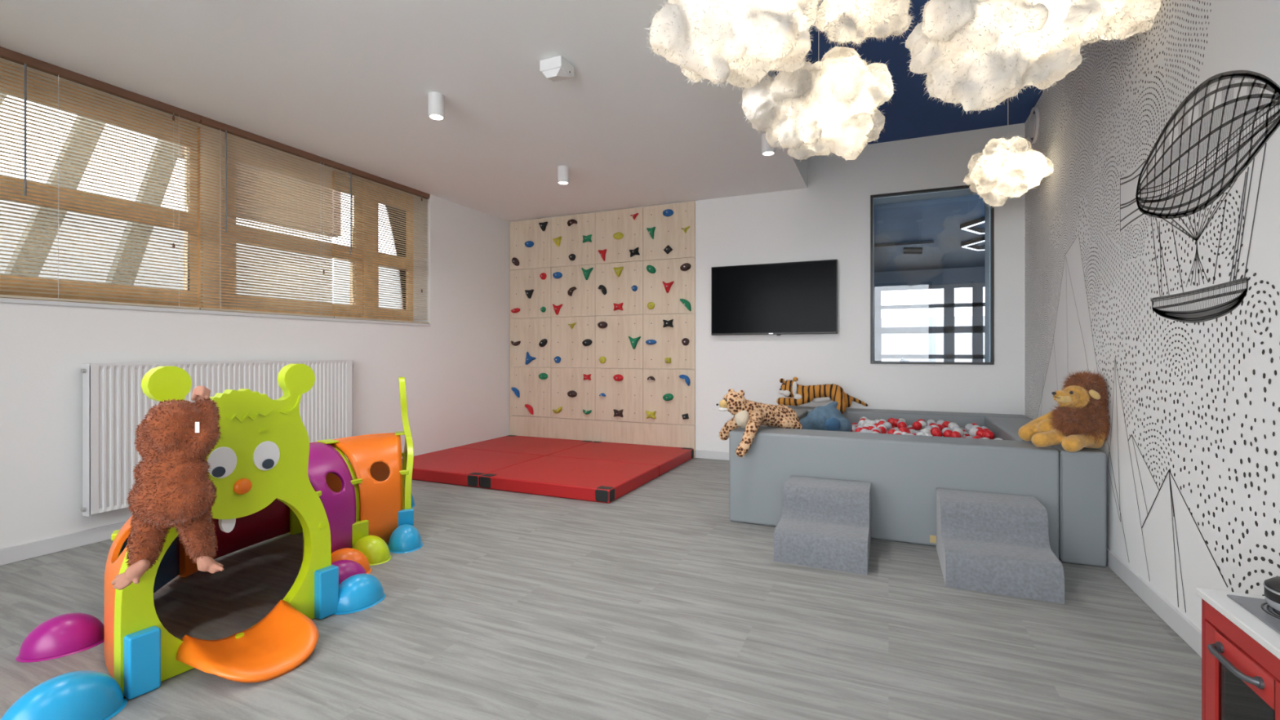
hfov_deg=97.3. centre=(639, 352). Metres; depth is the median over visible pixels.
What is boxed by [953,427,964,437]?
ball
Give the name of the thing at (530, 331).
wall panel
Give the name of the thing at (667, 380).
wall panel
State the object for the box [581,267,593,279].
hold
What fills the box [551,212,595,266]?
wall panel
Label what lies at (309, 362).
grille
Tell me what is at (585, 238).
hold
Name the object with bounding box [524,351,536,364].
hold
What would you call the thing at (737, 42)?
lamp
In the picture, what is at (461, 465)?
mat
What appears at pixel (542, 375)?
hold
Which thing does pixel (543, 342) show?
hold
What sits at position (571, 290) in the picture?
hold
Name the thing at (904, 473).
pit
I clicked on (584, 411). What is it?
hold
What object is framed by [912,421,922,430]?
ball
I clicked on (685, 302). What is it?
hold
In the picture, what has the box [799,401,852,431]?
elephant
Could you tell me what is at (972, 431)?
ball
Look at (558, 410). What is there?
hold
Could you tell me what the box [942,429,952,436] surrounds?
ball
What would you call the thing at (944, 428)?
ball
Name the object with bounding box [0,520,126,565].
baseboard
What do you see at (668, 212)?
hold
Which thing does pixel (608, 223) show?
wall panel
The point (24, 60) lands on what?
blind
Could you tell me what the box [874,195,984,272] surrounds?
ceiling
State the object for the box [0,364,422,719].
tunnel
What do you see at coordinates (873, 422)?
ball
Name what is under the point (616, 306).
hold
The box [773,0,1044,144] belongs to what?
ceiling
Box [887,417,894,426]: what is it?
ball
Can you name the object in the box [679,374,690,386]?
hold
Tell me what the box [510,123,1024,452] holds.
wall
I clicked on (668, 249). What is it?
hold
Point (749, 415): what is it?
plush leopard
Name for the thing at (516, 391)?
hold
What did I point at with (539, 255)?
wall panel
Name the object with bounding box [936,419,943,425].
ball
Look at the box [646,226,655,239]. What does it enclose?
hold
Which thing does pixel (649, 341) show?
hold
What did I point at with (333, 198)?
canopy
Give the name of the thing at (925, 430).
ball
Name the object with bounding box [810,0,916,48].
lamp
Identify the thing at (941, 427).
ball
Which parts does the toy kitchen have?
handle, rail, door, hob plate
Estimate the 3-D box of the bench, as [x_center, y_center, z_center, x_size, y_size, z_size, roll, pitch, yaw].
[5.011,0.603,10.249,0.531,0.994,0.320,0,0,24]
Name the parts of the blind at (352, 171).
ladder cord, rail, ladder cord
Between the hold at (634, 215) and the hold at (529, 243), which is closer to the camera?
the hold at (634, 215)
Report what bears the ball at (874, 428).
on the ball
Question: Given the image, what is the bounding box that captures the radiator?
[80,360,354,516]
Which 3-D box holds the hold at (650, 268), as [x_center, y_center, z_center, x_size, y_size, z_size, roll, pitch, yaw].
[0.112,-0.889,6.030,0.107,0.093,0.051,0,0,24]
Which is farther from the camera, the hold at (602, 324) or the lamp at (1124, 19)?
the hold at (602, 324)
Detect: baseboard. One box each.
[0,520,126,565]
[509,415,728,460]
[1106,546,1201,657]
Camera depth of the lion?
2.92 m
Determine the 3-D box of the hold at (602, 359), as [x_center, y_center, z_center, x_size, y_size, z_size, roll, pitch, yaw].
[-0.423,0.087,6.270,0.082,0.080,0.044,0,0,24]
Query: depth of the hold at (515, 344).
6.72 m
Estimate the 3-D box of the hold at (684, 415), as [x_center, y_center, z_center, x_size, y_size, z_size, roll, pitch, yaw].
[0.468,0.671,5.873,0.073,0.064,0.051,0,0,24]
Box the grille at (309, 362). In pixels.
[87,360,352,365]
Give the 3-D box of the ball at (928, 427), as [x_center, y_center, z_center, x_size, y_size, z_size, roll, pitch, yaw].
[2.147,0.580,4.179,0.069,0.069,0.069,0,0,15]
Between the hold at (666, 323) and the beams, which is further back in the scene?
the hold at (666, 323)
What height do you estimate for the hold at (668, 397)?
0.079 m
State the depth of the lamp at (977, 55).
2.14 m
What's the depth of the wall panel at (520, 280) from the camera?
6.68 m
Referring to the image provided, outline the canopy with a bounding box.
[177,146,341,237]
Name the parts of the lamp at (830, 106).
lamp shade, cord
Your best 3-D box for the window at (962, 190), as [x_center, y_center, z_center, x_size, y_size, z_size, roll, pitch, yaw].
[2.622,-0.668,5.117,0.974,1.551,0.282,0,0,24]
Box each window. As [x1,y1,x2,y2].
[0,62,201,310]
[226,136,362,319]
[373,183,413,323]
[870,184,994,364]
[874,282,984,362]
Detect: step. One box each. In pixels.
[773,475,871,574]
[936,488,1064,604]
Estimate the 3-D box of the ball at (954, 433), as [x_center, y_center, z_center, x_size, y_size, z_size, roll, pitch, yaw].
[2.178,0.580,3.892,0.069,0.070,0.069,0,0,-11]
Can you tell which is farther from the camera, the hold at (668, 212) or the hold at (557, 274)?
the hold at (557, 274)
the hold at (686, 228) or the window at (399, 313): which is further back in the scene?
the hold at (686, 228)
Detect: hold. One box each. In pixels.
[511,257,519,266]
[511,307,519,312]
[511,341,520,346]
[511,386,519,397]
[524,240,533,247]
[524,288,533,298]
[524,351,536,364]
[524,404,533,414]
[538,222,547,231]
[538,338,547,346]
[538,373,547,379]
[539,272,546,279]
[540,306,546,312]
[551,406,562,413]
[552,236,561,246]
[552,271,562,278]
[552,303,562,315]
[554,355,560,363]
[567,219,577,226]
[567,286,576,296]
[567,390,577,397]
[568,253,575,261]
[568,322,576,328]
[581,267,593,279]
[582,234,591,242]
[582,338,591,346]
[582,373,591,380]
[582,409,591,413]
[597,321,607,328]
[598,248,606,261]
[598,284,606,294]
[599,356,605,363]
[613,232,623,239]
[613,266,622,276]
[613,302,622,311]
[613,373,623,381]
[613,408,622,417]
[628,336,640,349]
[629,247,639,257]
[630,213,639,220]
[631,284,637,291]
[645,339,656,344]
[645,410,656,418]
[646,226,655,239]
[646,265,655,273]
[647,302,654,309]
[647,376,655,380]
[662,208,673,216]
[662,280,674,293]
[662,319,673,327]
[662,393,673,400]
[663,244,672,253]
[664,357,671,363]
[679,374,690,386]
[680,226,689,233]
[680,262,690,271]
[680,298,691,311]
[681,337,689,345]
[681,413,688,419]
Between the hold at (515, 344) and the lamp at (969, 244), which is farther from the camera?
the lamp at (969, 244)
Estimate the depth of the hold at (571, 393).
6.41 m
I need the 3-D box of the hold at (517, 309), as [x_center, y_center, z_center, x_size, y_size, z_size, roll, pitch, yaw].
[-1.496,-0.498,6.739,0.124,0.058,0.051,0,0,24]
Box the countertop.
[1195,587,1279,659]
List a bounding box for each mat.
[401,435,592,487]
[480,440,693,503]
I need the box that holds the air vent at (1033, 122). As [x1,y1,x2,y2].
[1027,106,1039,144]
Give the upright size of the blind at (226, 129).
1.289 m
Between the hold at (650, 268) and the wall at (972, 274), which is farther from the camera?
the wall at (972, 274)
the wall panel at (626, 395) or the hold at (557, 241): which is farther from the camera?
the hold at (557, 241)
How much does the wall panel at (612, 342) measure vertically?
0.581 m
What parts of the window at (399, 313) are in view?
pane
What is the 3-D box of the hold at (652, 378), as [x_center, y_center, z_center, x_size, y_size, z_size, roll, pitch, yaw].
[0.113,0.280,6.030,0.091,0.046,0.051,0,0,24]
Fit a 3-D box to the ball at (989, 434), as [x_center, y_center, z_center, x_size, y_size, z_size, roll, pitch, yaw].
[2.426,0.580,3.919,0.069,0.069,0.069,0,0,-18]
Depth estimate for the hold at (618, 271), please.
6.17 m
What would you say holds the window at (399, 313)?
in the wall at (455, 369)
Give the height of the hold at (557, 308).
0.129 m
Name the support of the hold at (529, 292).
attached to the wall panel at (520, 280)
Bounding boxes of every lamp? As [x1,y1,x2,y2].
[644,0,823,91]
[739,0,895,162]
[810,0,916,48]
[900,0,1105,114]
[960,216,984,234]
[960,236,984,250]
[962,97,1053,207]
[1080,0,1163,47]
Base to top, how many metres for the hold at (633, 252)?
0.102 m
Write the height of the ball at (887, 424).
0.069 m
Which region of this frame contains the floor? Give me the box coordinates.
[0,457,1201,719]
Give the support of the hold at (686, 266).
attached to the wall panel at (668, 270)
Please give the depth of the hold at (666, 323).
5.94 m
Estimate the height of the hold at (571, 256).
0.080 m
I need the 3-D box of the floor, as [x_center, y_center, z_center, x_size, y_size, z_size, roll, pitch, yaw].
[-0.725,1.150,2.402,5.850,0.100,7.911,0,0,24]
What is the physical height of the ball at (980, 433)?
0.070 m
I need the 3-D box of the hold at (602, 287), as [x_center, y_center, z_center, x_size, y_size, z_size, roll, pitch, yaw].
[-0.425,-0.694,6.267,0.102,0.114,0.051,0,0,24]
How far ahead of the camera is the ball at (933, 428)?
4.09 m
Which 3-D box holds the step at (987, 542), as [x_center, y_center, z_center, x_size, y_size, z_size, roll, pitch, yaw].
[1.757,0.931,2.810,0.458,0.338,0.565,0,0,24]
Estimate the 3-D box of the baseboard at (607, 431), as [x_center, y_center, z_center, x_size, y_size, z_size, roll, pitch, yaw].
[0.822,0.932,5.758,5.228,0.335,0.022,0,0,24]
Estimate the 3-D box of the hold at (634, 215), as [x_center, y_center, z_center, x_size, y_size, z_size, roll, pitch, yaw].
[-0.067,-1.470,6.109,0.097,0.069,0.051,0,0,24]
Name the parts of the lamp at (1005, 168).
cord, lamp shade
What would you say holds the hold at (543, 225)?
attached to the wall panel at (539, 255)
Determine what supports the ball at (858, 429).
in the pit
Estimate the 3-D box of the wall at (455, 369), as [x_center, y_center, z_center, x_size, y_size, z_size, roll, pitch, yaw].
[-3.236,-0.239,3.510,0.360,2.679,7.911,0,0,24]
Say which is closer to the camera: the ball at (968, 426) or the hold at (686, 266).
the ball at (968, 426)
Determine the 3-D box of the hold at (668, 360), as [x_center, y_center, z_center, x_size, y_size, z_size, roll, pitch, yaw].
[0.289,0.087,5.952,0.065,0.058,0.051,0,0,24]
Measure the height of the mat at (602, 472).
0.104 m
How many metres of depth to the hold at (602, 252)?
6.25 m
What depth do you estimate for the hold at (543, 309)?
6.58 m
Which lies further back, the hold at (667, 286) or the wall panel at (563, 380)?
the wall panel at (563, 380)
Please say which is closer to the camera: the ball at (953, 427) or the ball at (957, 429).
the ball at (957, 429)
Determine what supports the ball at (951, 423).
in the pit
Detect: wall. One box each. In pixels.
[0,194,510,548]
[0,200,399,309]
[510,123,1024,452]
[874,266,984,287]
[1024,0,1279,631]
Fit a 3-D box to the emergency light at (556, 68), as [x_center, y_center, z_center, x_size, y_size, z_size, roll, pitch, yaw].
[-0.452,-1.530,3.084,0.140,0.098,0.136,0,0,24]
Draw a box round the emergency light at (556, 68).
[539,55,573,81]
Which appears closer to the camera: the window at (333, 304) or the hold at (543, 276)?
the window at (333, 304)
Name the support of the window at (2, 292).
in the wall at (455, 369)
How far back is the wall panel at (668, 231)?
5.97 m
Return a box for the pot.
[1263,576,1279,611]
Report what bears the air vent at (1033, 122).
in the wall at (1152, 238)
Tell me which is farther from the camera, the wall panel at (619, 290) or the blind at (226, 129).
the wall panel at (619, 290)
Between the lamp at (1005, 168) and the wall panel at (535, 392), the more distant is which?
the wall panel at (535, 392)
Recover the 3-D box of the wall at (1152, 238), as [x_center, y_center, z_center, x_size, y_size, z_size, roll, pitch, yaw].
[1.787,-0.508,1.158,0.251,3.217,7.661,0,0,24]
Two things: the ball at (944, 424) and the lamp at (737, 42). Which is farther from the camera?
the ball at (944, 424)
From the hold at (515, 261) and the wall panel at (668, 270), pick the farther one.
the hold at (515, 261)
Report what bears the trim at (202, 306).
attached to the wall at (455, 369)
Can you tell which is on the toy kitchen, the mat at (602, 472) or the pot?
the pot
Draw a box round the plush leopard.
[711,388,802,457]
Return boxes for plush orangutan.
[111,385,223,590]
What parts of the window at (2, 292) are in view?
pane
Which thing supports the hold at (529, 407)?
attached to the wall panel at (535, 392)
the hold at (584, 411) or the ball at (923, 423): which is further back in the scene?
the hold at (584, 411)
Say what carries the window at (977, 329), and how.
in the wall at (972, 274)
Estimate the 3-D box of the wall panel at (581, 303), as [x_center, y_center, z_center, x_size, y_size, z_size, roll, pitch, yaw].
[-0.766,-0.697,6.458,0.583,0.581,0.023,0,0,24]
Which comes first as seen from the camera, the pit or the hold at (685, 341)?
the pit
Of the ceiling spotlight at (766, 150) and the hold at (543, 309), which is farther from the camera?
the hold at (543, 309)
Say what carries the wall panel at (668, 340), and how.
attached to the wall at (829, 218)
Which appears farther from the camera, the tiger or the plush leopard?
the tiger
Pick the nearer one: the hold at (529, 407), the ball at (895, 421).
the ball at (895, 421)
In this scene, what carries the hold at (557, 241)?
attached to the wall panel at (571, 241)
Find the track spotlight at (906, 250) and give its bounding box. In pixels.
[874,240,933,253]
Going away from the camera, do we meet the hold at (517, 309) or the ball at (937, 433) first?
the ball at (937, 433)
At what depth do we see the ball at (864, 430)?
4.00 m
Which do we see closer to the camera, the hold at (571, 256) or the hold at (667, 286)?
the hold at (667, 286)
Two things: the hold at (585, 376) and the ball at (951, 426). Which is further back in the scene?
the hold at (585, 376)
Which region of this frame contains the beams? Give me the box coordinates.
[0,93,182,286]
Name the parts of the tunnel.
panel, leg, panel, leg, panel, panel, leg, leg, panel, panel, leg, panel, tail panel, leg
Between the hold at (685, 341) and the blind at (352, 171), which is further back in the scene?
the hold at (685, 341)
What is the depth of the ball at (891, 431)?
3.98 m
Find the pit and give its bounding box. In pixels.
[728,405,1106,567]
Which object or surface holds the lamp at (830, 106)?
hanging from the ceiling at (910, 114)
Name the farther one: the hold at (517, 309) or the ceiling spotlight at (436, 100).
the hold at (517, 309)
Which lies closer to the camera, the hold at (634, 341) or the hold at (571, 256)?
the hold at (634, 341)
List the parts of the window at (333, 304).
pane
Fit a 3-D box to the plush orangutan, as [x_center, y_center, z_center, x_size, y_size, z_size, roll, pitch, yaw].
[-1.521,0.420,1.813,0.434,0.621,0.229,0,0,9]
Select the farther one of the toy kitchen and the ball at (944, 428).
the ball at (944, 428)
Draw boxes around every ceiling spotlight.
[427,91,444,120]
[557,165,568,184]
[761,133,775,155]
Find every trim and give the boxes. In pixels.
[0,46,430,197]
[0,297,431,326]
[201,128,373,320]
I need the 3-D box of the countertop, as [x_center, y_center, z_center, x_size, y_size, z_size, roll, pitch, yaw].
[1.407,0.606,1.036,0.310,0.018,0.732,0,0,24]
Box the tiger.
[776,377,868,413]
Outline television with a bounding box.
[711,259,837,335]
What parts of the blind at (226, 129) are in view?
rail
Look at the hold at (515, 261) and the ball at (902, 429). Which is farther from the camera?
the hold at (515, 261)
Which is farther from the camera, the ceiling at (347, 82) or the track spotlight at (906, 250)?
the track spotlight at (906, 250)
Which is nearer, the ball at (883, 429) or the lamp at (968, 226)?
the ball at (883, 429)
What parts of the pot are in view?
lid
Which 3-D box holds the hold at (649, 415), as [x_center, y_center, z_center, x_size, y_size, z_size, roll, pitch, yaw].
[0.112,0.671,6.030,0.114,0.086,0.051,0,0,24]
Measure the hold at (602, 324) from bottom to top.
0.078 m
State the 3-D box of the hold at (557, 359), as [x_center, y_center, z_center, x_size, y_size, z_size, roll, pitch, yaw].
[-0.958,0.087,6.506,0.082,0.080,0.044,0,0,24]
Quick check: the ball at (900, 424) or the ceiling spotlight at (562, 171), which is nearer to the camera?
the ball at (900, 424)
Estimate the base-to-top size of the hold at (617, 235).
0.078 m
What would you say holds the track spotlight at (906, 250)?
attached to the ceiling at (940, 220)
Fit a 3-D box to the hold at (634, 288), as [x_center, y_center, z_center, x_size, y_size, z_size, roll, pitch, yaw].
[-0.066,-0.694,6.112,0.067,0.066,0.044,0,0,24]
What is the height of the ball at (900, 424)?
0.070 m
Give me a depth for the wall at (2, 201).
5.86 m
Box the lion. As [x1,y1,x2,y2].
[1017,368,1111,452]
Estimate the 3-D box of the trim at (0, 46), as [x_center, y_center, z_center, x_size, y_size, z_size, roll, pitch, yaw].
[-3.180,-1.564,3.267,0.059,0.030,5.212,0,0,24]
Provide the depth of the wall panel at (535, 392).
6.68 m
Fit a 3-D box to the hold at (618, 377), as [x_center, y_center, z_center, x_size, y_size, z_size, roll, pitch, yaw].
[-0.245,0.282,6.188,0.120,0.078,0.051,0,0,24]
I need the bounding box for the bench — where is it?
[899,357,909,361]
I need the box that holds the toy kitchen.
[1195,587,1279,719]
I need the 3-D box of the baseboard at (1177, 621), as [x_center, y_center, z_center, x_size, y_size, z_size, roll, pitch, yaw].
[1.714,1.058,1.319,0.014,0.085,7.397,0,0,24]
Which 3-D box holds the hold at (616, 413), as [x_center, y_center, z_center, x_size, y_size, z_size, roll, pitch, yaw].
[-0.245,0.671,6.188,0.114,0.086,0.051,0,0,24]
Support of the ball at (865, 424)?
in the pit
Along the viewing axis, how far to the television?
5.47 m
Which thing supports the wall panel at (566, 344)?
attached to the wall at (829, 218)
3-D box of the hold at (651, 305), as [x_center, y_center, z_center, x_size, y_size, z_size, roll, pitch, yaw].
[0.113,-0.498,6.034,0.082,0.080,0.044,0,0,24]
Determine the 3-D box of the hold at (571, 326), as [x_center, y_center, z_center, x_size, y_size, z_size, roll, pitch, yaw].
[-0.781,-0.299,6.424,0.097,0.069,0.051,0,0,24]
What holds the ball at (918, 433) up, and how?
on the ball
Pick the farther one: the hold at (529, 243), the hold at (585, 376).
the hold at (529, 243)
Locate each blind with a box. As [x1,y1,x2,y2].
[0,48,199,309]
[198,116,334,317]
[332,162,429,324]
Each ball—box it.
[854,427,862,431]
[857,419,866,425]
[859,428,867,432]
[862,422,869,426]
[868,420,875,424]
[871,426,881,433]
[878,426,886,433]
[882,422,892,431]
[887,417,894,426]
[887,429,896,434]
[892,418,899,426]
[897,421,906,429]
[898,427,908,433]
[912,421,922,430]
[915,431,924,435]
[918,420,926,429]
[920,428,931,434]
[924,425,933,431]
[930,426,941,432]
[931,429,942,436]
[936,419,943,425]
[936,424,943,431]
[941,427,951,433]
[942,421,950,427]
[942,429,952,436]
[947,422,956,427]
[949,423,959,428]
[949,431,960,437]
[951,426,960,431]
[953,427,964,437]
[964,423,973,432]
[968,427,977,436]
[975,429,985,437]
[982,430,995,439]
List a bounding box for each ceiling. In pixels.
[0,0,807,222]
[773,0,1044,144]
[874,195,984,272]
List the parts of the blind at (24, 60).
ladder cord, rail, ladder cord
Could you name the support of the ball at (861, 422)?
in the pit
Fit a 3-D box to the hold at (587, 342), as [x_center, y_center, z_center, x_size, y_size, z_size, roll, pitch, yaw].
[-0.603,-0.108,6.345,0.118,0.079,0.051,0,0,24]
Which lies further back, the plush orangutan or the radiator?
the radiator
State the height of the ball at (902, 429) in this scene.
0.070 m
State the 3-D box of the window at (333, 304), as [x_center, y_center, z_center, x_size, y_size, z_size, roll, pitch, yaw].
[-2.813,-0.929,4.655,0.070,1.306,1.163,0,0,24]
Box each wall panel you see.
[509,217,551,270]
[509,267,551,318]
[509,317,551,367]
[509,367,551,417]
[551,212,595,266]
[551,264,595,317]
[551,315,595,368]
[551,367,595,419]
[595,206,643,264]
[595,261,643,315]
[595,315,643,368]
[595,368,643,422]
[643,200,695,260]
[643,257,695,314]
[643,313,695,368]
[643,368,695,425]
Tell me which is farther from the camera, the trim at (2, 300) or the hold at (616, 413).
the hold at (616, 413)
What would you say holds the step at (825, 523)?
on the floor
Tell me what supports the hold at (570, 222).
attached to the wall panel at (571, 241)
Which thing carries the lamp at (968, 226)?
attached to the ceiling at (940, 220)

